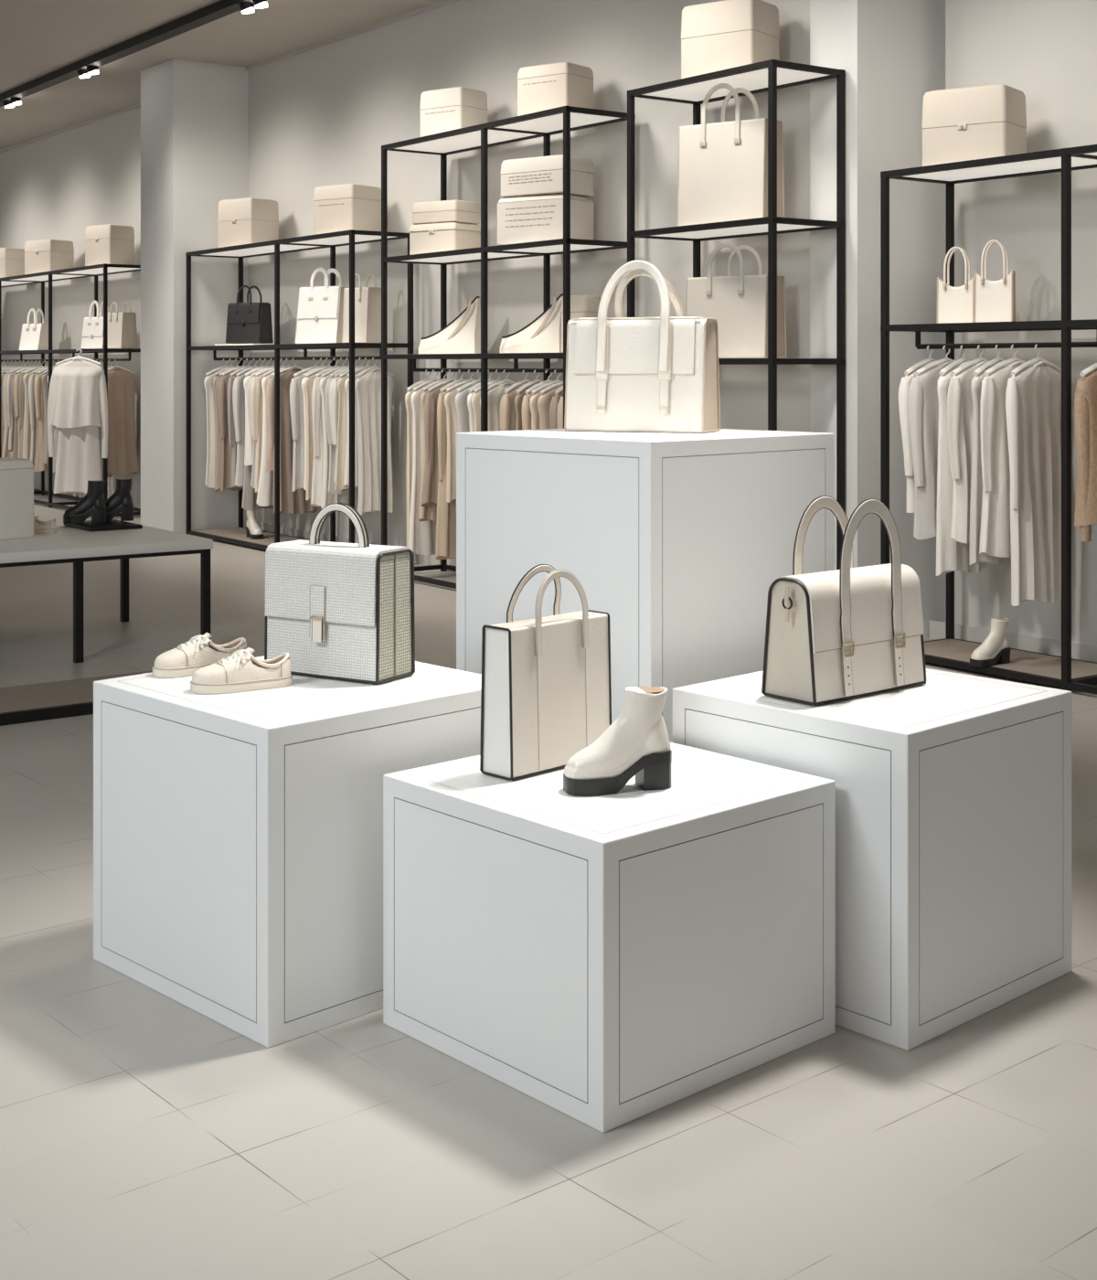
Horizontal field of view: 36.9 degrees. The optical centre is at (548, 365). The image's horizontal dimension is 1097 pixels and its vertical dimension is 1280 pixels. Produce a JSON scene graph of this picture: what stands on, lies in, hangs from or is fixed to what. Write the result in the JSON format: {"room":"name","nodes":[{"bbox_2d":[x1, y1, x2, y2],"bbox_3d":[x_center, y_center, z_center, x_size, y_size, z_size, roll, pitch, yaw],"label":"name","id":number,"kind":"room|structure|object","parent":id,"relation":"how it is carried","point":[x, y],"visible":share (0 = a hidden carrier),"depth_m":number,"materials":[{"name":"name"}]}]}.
{"room":"shop","nodes":[
{"label":"shop","id":0,"kind":"room"},
{"bbox_2d":[140,58,248,533],"bbox_3d":[-3.227,-0.600,14.986,0.719,4.200,0.750,0,0,-36],"label":"column","id":1,"kind":"structure","parent":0,"point":[195,114],"depth_m":14.66,"materials":[{"name":"paint"}]},
{"bbox_2d":[0,0,442,149],"bbox_3d":[-3.000,-2.750,10.000,34.000,0.100,34.000,0,0,0],"label":"ceiling","id":2,"kind":"structure","parent":0,"point":[38,38],"depth_m":13.59,"materials":[{"name":"paint"}]},
{"bbox_2d":[0,0,267,107],"bbox_3d":[-4.087,-2.631,14.582,0.130,0.138,15.000,0,0,-36],"label":"track light","id":3,"kind":"object","parent":2,"relation":"attached to","point":[89,66],"depth_m":13.66,"materials":[{"name":"black metal"}]},
{"bbox_2d":[0,0,810,546],"bbox_3d":[-4.204,-0.600,17.086,0.151,4.200,19.800,0,0,-36],"label":"wall","id":4,"kind":"structure","parent":0,"point":[324,115],"depth_m":12.30,"materials":[{"name":"paint"}]},
{"bbox_2d":[0,0,459,153],"bbox_3d":[-4.298,-2.685,17.062,0.038,0.030,19.730,0,0,-36],"label":"trim","id":5,"kind":"structure","parent":4,"relation":"attached to","point":[442,3],"depth_m":13.95,"materials":[{"name":"grey paint"}]},
{"bbox_2d":[257,522,456,565],"bbox_3d":[-0.606,1.450,11.957,0.015,0.100,7.130,0,0,-36],"label":"baseboard","id":6,"kind":"structure","parent":4,"relation":"attached to","point":[425,560],"depth_m":13.63,"materials":[{"name":"grey paint"}]},
{"bbox_2d":[0,493,1096,1279],"bbox_3d":[-3.000,1.550,10.000,34.000,0.100,34.000,0,0,0],"label":"floor","id":7,"kind":"structure","parent":0,"point":[144,1136],"depth_m":3.25,"materials":[{"name":"tile"}]},
{"bbox_2d":[0,263,140,516],"bbox_3d":[-5.573,0.250,18.257,0.534,2.500,4.934,0,0,-36],"label":"display rack","id":8,"kind":"object","parent":7,"relation":"on","point":[105,269],"visible":0.66,"depth_m":17.40,"materials":[{"name":"black metal"}]},
{"bbox_2d":[0,247,24,277],"bbox_3d":[-6.425,-1.191,19.428,0.463,0.380,0.336,0,0,36],"label":"storage box","id":9,"kind":"object","parent":8,"relation":"on","point":[12,260],"visible":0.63,"depth_m":19.25,"materials":[{"name":"beige cardboard"}]},
{"bbox_2d":[1,360,59,474],"bbox_3d":[-5.943,0.558,18.763,0.470,1.252,2.886,0,0,-36],"label":"hanging clothes","id":10,"kind":"object","parent":8,"relation":"hanging from","point":[25,389],"visible":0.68,"depth_m":18.27,"materials":[{"name":"beige fabric"}]},
{"bbox_2d":[18,308,53,350],"bbox_3d":[-5.777,-0.409,18.541,0.347,0.477,0.208,0,0,36],"label":"handbag","id":11,"kind":"object","parent":8,"relation":"on","point":[34,336],"visible":0.94,"depth_m":18.47,"materials":[{"name":"beige leather"}]},
{"bbox_2d":[24,239,74,274],"bbox_3d":[-5.518,-1.191,18.171,0.463,0.380,0.336,0,0,36],"label":"storage box","id":12,"kind":"object","parent":8,"relation":"on","point":[41,255],"visible":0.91,"depth_m":18.04,"materials":[{"name":"beige cardboard"}]},
{"bbox_2d":[47,348,107,493],"bbox_3d":[-4.625,0.547,16.173,0.492,1.430,0.535,0,0,-29],"label":"dress","id":13,"kind":"object","parent":8,"relation":"hanging from","point":[78,401],"visible":0.98,"depth_m":16.09,"materials":[{"name":"white fabric"}]},
{"bbox_2d":[80,300,109,348],"bbox_3d":[-4.603,-0.419,16.861,0.347,0.497,0.208,0,0,36],"label":"handbag","id":14,"kind":"object","parent":8,"relation":"on","point":[92,328],"visible":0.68,"depth_m":16.80,"materials":[{"name":"beige leather"}]},
{"bbox_2d":[85,224,134,266],"bbox_3d":[-4.459,-1.211,16.703,0.403,0.420,0.336,0,0,36],"label":"storage box","id":15,"kind":"object","parent":8,"relation":"on","point":[107,243],"visible":0.87,"depth_m":16.58,"materials":[{"name":"beige cardboard"}]},
{"bbox_2d":[96,359,138,477],"bbox_3d":[-4.654,0.547,16.988,0.462,1.229,1.179,0,0,-36],"label":"hanging clothes","id":16,"kind":"object","parent":8,"relation":"hanging from","point":[122,459],"visible":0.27,"depth_m":16.55,"materials":[{"name":"fabric"}]},
{"bbox_2d":[107,301,137,348],"bbox_3d":[-4.302,-0.405,16.547,0.267,0.469,0.208,0,0,36],"label":"handbag","id":17,"kind":"object","parent":8,"relation":"on","point":[122,326],"visible":0.91,"depth_m":16.48,"materials":[{"name":"beige leather"}]},
{"bbox_2d":[0,670,152,725],"bbox_3d":[-2.807,1.476,6.851,2.820,0.048,0.612,0,0,-36],"label":"platform","id":18,"kind":"object","parent":7,"relation":"on","point":[72,698],"visible":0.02,"depth_m":7.19,"materials":[{"name":"black metal"}]},
{"bbox_2d":[0,524,213,662],"bbox_3d":[-3.020,1.210,8.563,2.200,0.580,1.200,0,0,-36],"label":"display table","id":19,"kind":"object","parent":7,"relation":"on","point":[69,544],"visible":0.84,"depth_m":8.54,"materials":[{"name":"black metal"}]},
{"bbox_2d":[0,457,33,540],"bbox_3d":[-2.991,0.710,8.831,0.363,0.420,0.303,0,0,36],"label":"block","id":20,"kind":"object","parent":19,"relation":"on","point":[16,474],"visible":1,"depth_m":8.75,"materials":[{"name":"white"}]},
{"bbox_2d":[33,515,56,533],"bbox_3d":[-2.829,0.872,9.041,0.246,0.096,0.100,0,0,-20],"label":"sneaker","id":21,"kind":"object","parent":19,"relation":"on","point":[40,527],"visible":0.47,"depth_m":9.03,"materials":[{"name":"beige fabric"}]},
{"bbox_2d":[64,519,142,531],"bbox_3d":[-2.543,0.909,9.388,0.300,0.020,0.440,0,0,-36],"label":"display tray","id":22,"kind":"object","parent":19,"relation":"on","point":[113,524],"visible":0.89,"depth_m":9.28,"materials":[{"name":"black metal"}]},
{"bbox_2d":[63,480,106,523],"bbox_3d":[-2.652,0.778,9.410,0.236,0.242,0.097,0,0,-10],"label":"boot","id":23,"kind":"object","parent":22,"relation":"on","point":[93,503],"visible":1,"depth_m":9.39,"materials":[{"name":"black leather"}]},
{"bbox_2d":[91,479,133,521],"bbox_3d":[-2.529,0.778,9.547,0.236,0.242,0.097,0,0,-10],"label":"boot","id":24,"kind":"object","parent":22,"relation":"on","point":[121,501],"visible":0.8,"depth_m":9.53,"materials":[{"name":"black leather"}]},
{"bbox_2d":[93,655,481,1047],"bbox_3d":[-0.611,1.149,4.155,0.765,0.703,0.765,0,0,-45],"label":"pedestal","id":25,"kind":"object","parent":7,"relation":"on","point":[238,837],"visible":0.62,"depth_m":3.80,"materials":[{"name":"grey paint"}]},
{"bbox_2d":[151,632,247,678],"bbox_3d":[-0.906,0.748,4.287,0.251,0.098,0.102,0,0,-32],"label":"sneaker","id":26,"kind":"object","parent":25,"relation":"on","point":[199,652],"visible":0.84,"depth_m":4.24,"materials":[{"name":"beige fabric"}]},
{"bbox_2d":[190,647,293,693],"bbox_3d":[-0.756,0.748,4.066,0.251,0.098,0.102,0,0,-26],"label":"sneaker","id":27,"kind":"object","parent":25,"relation":"on","point":[241,671],"visible":1,"depth_m":4.03,"materials":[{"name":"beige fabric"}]},
{"bbox_2d":[264,502,415,684],"bbox_3d":[-0.547,0.576,4.252,0.367,0.440,0.183,0,0,31],"label":"handbag","id":28,"kind":"object","parent":25,"relation":"on","point":[341,611],"visible":0.98,"depth_m":4.18,"materials":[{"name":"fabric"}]},
{"bbox_2d":[186,229,413,550],"bbox_3d":[-2.107,0.250,13.452,0.534,2.500,2.984,0,0,-36],"label":"display rack","id":29,"kind":"object","parent":7,"relation":"on","point":[238,536],"visible":0.61,"depth_m":13.10,"materials":[{"name":"black metal"}]},
{"bbox_2d":[214,343,274,345],"bbox_3d":[-2.589,-0.179,14.121,0.480,0.014,0.300,0,0,36],"label":"display tray","id":30,"kind":"object","parent":29,"relation":"on","point":[215,344],"visible":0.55,"depth_m":14.00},
{"bbox_2d":[225,285,273,343],"bbox_3d":[-2.560,-0.439,14.080,0.367,0.499,0.188,0,0,30],"label":"handbag","id":31,"kind":"object","parent":30,"relation":"on","point":[247,323],"visible":1,"depth_m":14.02,"materials":[{"name":"black leather"}]},
{"bbox_2d":[217,197,278,247],"bbox_3d":[-2.575,-1.211,14.091,0.423,0.420,0.346,0,0,36],"label":"storage box","id":32,"kind":"object","parent":29,"relation":"on","point":[246,220],"visible":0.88,"depth_m":13.96,"materials":[{"name":"beige cardboard"}]},
{"bbox_2d":[245,509,263,539],"bbox_3d":[-2.480,1.329,13.862,0.102,0.240,0.248,0,0,-30],"label":"boot","id":33,"kind":"object","parent":29,"relation":"on","point":[253,530],"visible":0.98,"depth_m":13.83,"materials":[{"name":"white leather"}]},
{"bbox_2d":[203,357,317,513],"bbox_3d":[-2.455,0.571,13.927,0.459,1.278,1.469,0,0,-36],"label":"hanging clothes","id":34,"kind":"object","parent":29,"relation":"hanging from","point":[240,400],"visible":0.84,"depth_m":13.70,"materials":[{"name":"beige fabric"}]},
{"bbox_2d":[294,267,349,343],"bbox_3d":[-1.745,-0.469,12.917,0.447,0.597,0.248,0,0,36],"label":"handbag","id":35,"kind":"object","parent":29,"relation":"on","point":[319,320],"visible":0.87,"depth_m":12.82,"materials":[{"name":"beige leather"}]},
{"bbox_2d":[289,357,394,514],"bbox_3d":[-1.571,0.527,12.718,0.470,1.190,1.075,0,0,-36],"label":"hanging clothes","id":36,"kind":"object","parent":29,"relation":"hanging from","point":[319,396],"visible":0.88,"depth_m":12.46,"materials":[{"name":"white fabric"}]},
{"bbox_2d":[313,183,381,234],"bbox_3d":[-1.548,-1.191,12.677,0.423,0.380,0.343,0,0,36],"label":"storage box","id":37,"kind":"object","parent":29,"relation":"on","point":[345,207],"visible":0.85,"depth_m":12.54,"materials":[{"name":"beige cardboard"}]},
{"bbox_2d":[341,273,381,342],"bbox_3d":[-1.409,-0.435,12.518,0.247,0.529,0.208,0,0,36],"label":"handbag","id":38,"kind":"object","parent":29,"relation":"on","point":[368,300],"visible":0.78,"depth_m":12.44,"materials":[{"name":"beige leather"}]},
{"bbox_2d":[381,105,635,588],"bbox_3d":[-0.328,-0.035,10.986,0.534,3.070,2.224,0,0,-36],"label":"display rack","id":39,"kind":"object","parent":7,"relation":"on","point":[545,123],"visible":0.66,"depth_m":10.96,"materials":[{"name":"black metal"}]},
{"bbox_2d":[408,222,480,255],"bbox_3d":[-0.725,-0.881,11.530,0.432,0.220,0.320,0,0,36],"label":"storage box","id":40,"kind":"object","parent":39,"relation":"in","point":[427,238],"visible":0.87,"depth_m":11.40,"materials":[{"name":"beige cardboard"}]},
{"bbox_2d":[412,200,479,223],"bbox_3d":[-0.717,-1.067,11.525,0.403,0.150,0.283,0,0,36],"label":"storage box","id":41,"kind":"object","parent":40,"relation":"on","point":[444,210],"visible":0.94,"depth_m":11.41,"materials":[{"name":"beige cardboard"}]},
{"bbox_2d":[418,296,480,353],"bbox_3d":[-0.686,-0.281,11.484,0.509,0.398,0.187,0,0,36],"label":"shoulder bag","id":42,"kind":"object","parent":39,"relation":"in","point":[463,335],"visible":0.89,"depth_m":11.35,"materials":[{"name":"beige leather"}]},
{"bbox_2d":[419,86,488,137],"bbox_3d":[-0.659,-1.741,11.444,0.383,0.340,0.303,0,0,36],"label":"storage box","id":43,"kind":"object","parent":39,"relation":"on","point":[448,109],"visible":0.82,"depth_m":11.32,"materials":[{"name":"beige cardboard"}]},
{"bbox_2d":[405,369,517,559],"bbox_3d":[-0.578,0.684,11.321,0.482,1.325,1.136,0,0,-36],"label":"hanging clothes","id":44,"kind":"object","parent":39,"relation":"hanging from","point":[437,410],"visible":0.62,"depth_m":11.35,"materials":[{"name":"white fabric"}]},
{"bbox_2d":[499,369,563,430],"bbox_3d":[0.050,0.582,10.465,0.456,1.119,0.818,0,0,-36],"label":"hanging clothes","id":45,"kind":"object","parent":39,"relation":"hanging from","point":[537,404],"visible":0.25,"depth_m":10.39,"materials":[{"name":"beige fabric"}]},
{"bbox_2d":[499,293,563,352],"bbox_3d":[-0.102,-0.272,10.673,0.485,0.380,0.178,0,0,36],"label":"shoulder bag","id":46,"kind":"object","parent":39,"relation":"in","point":[543,335],"visible":0.92,"depth_m":10.56,"materials":[{"name":"beige leather"}]},
{"bbox_2d":[497,192,593,245],"bbox_3d":[-0.021,-0.926,10.560,0.543,0.310,0.343,0,0,36],"label":"storage box","id":47,"kind":"object","parent":39,"relation":"in","point":[538,218],"visible":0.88,"depth_m":10.42,"materials":[{"name":"beige cardboard"}]},
{"bbox_2d":[500,154,594,197],"bbox_3d":[-0.009,-1.202,10.544,0.523,0.240,0.333,0,0,38],"label":"storage box","id":48,"kind":"object","parent":47,"relation":"on","point":[540,175],"visible":0.95,"depth_m":10.41,"materials":[{"name":"beige cardboard"}]},
{"bbox_2d":[517,61,593,116],"bbox_3d":[0.043,-1.736,10.471,0.403,0.330,0.303,0,0,36],"label":"storage box","id":49,"kind":"object","parent":39,"relation":"on","point":[543,87],"visible":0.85,"depth_m":10.35,"materials":[{"name":"beige cardboard"}]},
{"bbox_2d":[561,295,600,352],"bbox_3d":[0.211,-0.262,10.358,0.203,0.360,0.203,0,0,36],"label":"storage box","id":50,"kind":"object","parent":39,"relation":"in","point":[581,306],"visible":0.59,"depth_m":10.27,"materials":[{"name":"beige cardboard"}]},
{"bbox_2d":[383,742,835,1132],"bbox_3d":[0.134,1.216,3.726,0.725,0.568,0.725,0,0,-42],"label":"pedestal","id":51,"kind":"object","parent":7,"relation":"on","point":[611,962],"visible":0.88,"depth_m":3.46,"materials":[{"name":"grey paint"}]},
{"bbox_2d":[480,564,611,780],"bbox_3d":[-0.002,0.698,3.840,0.107,0.467,0.336,0,0,44],"label":"tote bag","id":52,"kind":"object","parent":51,"relation":"on","point":[546,693],"visible":0.96,"depth_m":3.77,"materials":[{"name":"beige leather"}]},
{"bbox_2d":[563,686,671,796],"bbox_3d":[0.152,0.822,3.626,0.238,0.220,0.098,0,0,-14],"label":"boot","id":53,"kind":"object","parent":51,"relation":"on","point":[637,743],"visible":1,"depth_m":3.60,"materials":[{"name":"beige leather"}]},
{"bbox_2d":[456,428,833,742],"bbox_3d":[0.284,0.849,4.858,0.790,1.302,0.790,0,0,-43],"label":"pedestal","id":54,"kind":"object","parent":7,"relation":"on","point":[683,539],"visible":0.49,"depth_m":4.53,"materials":[{"name":"grey"}]},
{"bbox_2d":[564,259,720,433],"bbox_3d":[0.279,-0.060,4.954,0.435,0.514,0.206,0,0,22],"label":"handbag","id":55,"kind":"object","parent":54,"relation":"on","point":[661,374],"visible":1,"depth_m":4.90,"materials":[{"name":"beige leather"}]},
{"bbox_2d":[627,59,845,569],"bbox_3d":[1.018,-0.040,9.121,0.534,3.080,1.204,0,0,-36],"label":"display rack","id":56,"kind":"object","parent":7,"relation":"on","point":[771,75],"visible":0.62,"depth_m":8.78,"materials":[{"name":"black metal"}]},
{"bbox_2d":[676,83,784,226],"bbox_3d":[1.009,-1.163,9.133,0.547,0.784,0.248,0,0,36],"label":"bag","id":57,"kind":"object","parent":56,"relation":"on","point":[722,166],"visible":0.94,"depth_m":9.04,"materials":[{"name":"beige leather"}]},
{"bbox_2d":[681,0,779,78],"bbox_3d":[1.009,-1.791,9.133,0.463,0.420,0.323,0,0,36],"label":"storage box","id":58,"kind":"object","parent":56,"relation":"on","point":[717,36],"visible":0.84,"depth_m":9.00,"materials":[{"name":"beige cardboard"}]},
{"bbox_2d":[685,243,786,358],"bbox_3d":[1.032,-0.357,9.100,0.507,0.632,0.248,0,0,36],"label":"handbag","id":59,"kind":"object","parent":56,"relation":"on","point":[739,304],"visible":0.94,"depth_m":9.00,"materials":[{"name":"beige leather"}]},
{"bbox_2d":[672,668,1071,1050],"bbox_3d":[0.803,1.153,4.095,0.700,0.694,0.700,0,0,-43],"label":"pedestal","id":60,"kind":"object","parent":7,"relation":"on","point":[954,790],"visible":0.63,"depth_m":3.78,"materials":[{"name":"grey paint"}]},
{"bbox_2d":[761,495,926,705],"bbox_3d":[0.738,0.565,4.080,0.432,0.480,0.182,0,0,-40],"label":"satchel","id":61,"kind":"object","parent":60,"relation":"on","point":[848,632],"visible":1,"depth_m":4.00,"materials":[{"name":"beige leather"}]},
{"bbox_2d":[810,0,945,639],"bbox_3d":[1.825,-0.600,9.087,0.710,4.200,0.350,0,0,-36],"label":"pilaster","id":62,"kind":"object","parent":7,"relation":"on","point":[891,53],"visible":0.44,"depth_m":8.91,"materials":[{"name":"paint"}]},
{"bbox_2d":[880,144,1096,694],"bbox_3d":[2.591,0.250,7.709,0.534,2.500,2.274,0,0,-36],"label":"display rack","id":63,"kind":"object","parent":7,"relation":"on","point":[1065,672],"visible":0.77,"depth_m":8.06,"materials":[{"name":"black metal"}]},
{"bbox_2d":[898,345,937,512],"bbox_3d":[1.985,0.323,8.557,0.481,0.861,0.118,0,0,-42],"label":"shirt","id":64,"kind":"object","parent":63,"relation":"hanging from","point":[910,373],"visible":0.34,"depth_m":8.40,"materials":[{"name":"white fabric"}]},
{"bbox_2d":[908,345,955,539],"bbox_3d":[2.047,0.388,8.466,0.484,0.991,0.116,0,0,-30],"label":"shirt","id":65,"kind":"object","parent":63,"relation":"hanging from","point":[923,400],"visible":0.52,"depth_m":8.36,"materials":[{"name":"grey fabric"}]},
{"bbox_2d":[936,246,974,323],"bbox_3d":[2.087,-0.409,8.406,0.187,0.396,0.110,0,0,25],"label":"tote","id":66,"kind":"object","parent":63,"relation":"on","point":[954,304],"visible":0.87,"depth_m":8.37,"materials":[{"name":"beige leather"}]},
{"bbox_2d":[936,345,991,575],"bbox_3d":[2.113,0.472,8.380,0.461,1.161,0.118,0,0,-44],"label":"shirt","id":67,"kind":"object","parent":63,"relation":"hanging from","point":[952,555],"visible":0.42,"depth_m":8.23,"materials":[{"name":"white fabric"}]},
{"bbox_2d":[947,344,989,543],"bbox_3d":[2.171,0.388,8.284,0.483,0.991,0.120,0,0,-36],"label":"shirt","id":68,"kind":"object","parent":63,"relation":"hanging from","point":[960,409],"visible":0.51,"depth_m":8.16,"materials":[{"name":"white fabric"}]},
{"bbox_2d":[921,84,1026,166],"bbox_3d":[2.148,-1.196,8.312,0.443,0.390,0.326,0,0,36],"label":"storage box","id":69,"kind":"object","parent":63,"relation":"on","point":[965,123],"visible":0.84,"depth_m":8.19,"materials":[{"name":"beige cardboard"}]},
{"bbox_2d":[969,344,1011,565],"bbox_3d":[2.239,0.438,8.197,0.450,1.091,0.117,0,0,-43],"label":"shirt","id":70,"kind":"object","parent":63,"relation":"hanging from","point":[976,477],"visible":0.31,"depth_m":8.07,"materials":[{"name":"grey fabric"}]},
{"bbox_2d":[970,618,1010,667],"bbox_3d":[2.148,1.341,7.996,0.223,0.216,0.092,0,0,-30],"label":"boot","id":71,"kind":"object","parent":63,"relation":"on","point":[996,648],"visible":1,"depth_m":7.98,"materials":[{"name":"beige leather"}]},
{"bbox_2d":[973,239,1015,322],"bbox_3d":[2.227,-0.419,8.211,0.187,0.416,0.110,0,0,25],"label":"tote","id":72,"kind":"object","parent":63,"relation":"on","point":[995,301],"visible":0.94,"depth_m":8.18,"materials":[{"name":"beige leather"}]},
{"bbox_2d":[979,344,1026,557],"bbox_3d":[2.294,0.412,8.116,0.481,1.041,0.116,0,0,-33],"label":"shirt","id":73,"kind":"object","parent":63,"relation":"hanging from","point":[995,533],"visible":0.58,"depth_m":8.01,"materials":[{"name":"white fabric"}]},
{"bbox_2d":[1005,344,1061,606],"bbox_3d":[2.382,0.522,8.002,0.480,1.261,0.116,0,0,-39],"label":"shirt","id":74,"kind":"object","parent":63,"relation":"hanging from","point":[1033,393],"visible":0.86,"depth_m":7.94,"materials":[{"name":"white fabric"}]},
{"bbox_2d":[1074,362,1096,541],"bbox_3d":[2.627,0.346,7.663,0.524,0.909,0.209,0,0,-36],"label":"sweater","id":75,"kind":"object","parent":63,"relation":"hanging from","point":[1085,397],"visible":1,"depth_m":7.50,"materials":[{"name":"beige fabric"}]},
{"bbox_2d":[945,0,1096,646],"bbox_3d":[4.508,-0.600,5.862,0.150,4.200,7.800,0,0,-36],"label":"wall","id":76,"kind":"structure","parent":0,"point":[1046,50],"depth_m":8.49,"materials":[{"name":"paint"}]},
{"bbox_2d":[929,619,1096,662],"bbox_3d":[4.412,1.450,5.854,0.015,0.100,7.900,0,0,-36],"label":"baseboard","id":77,"kind":"structure","parent":76,"relation":"attached to","point":[937,629],"depth_m":8.54,"materials":[{"name":"grey paint"}]}
]}

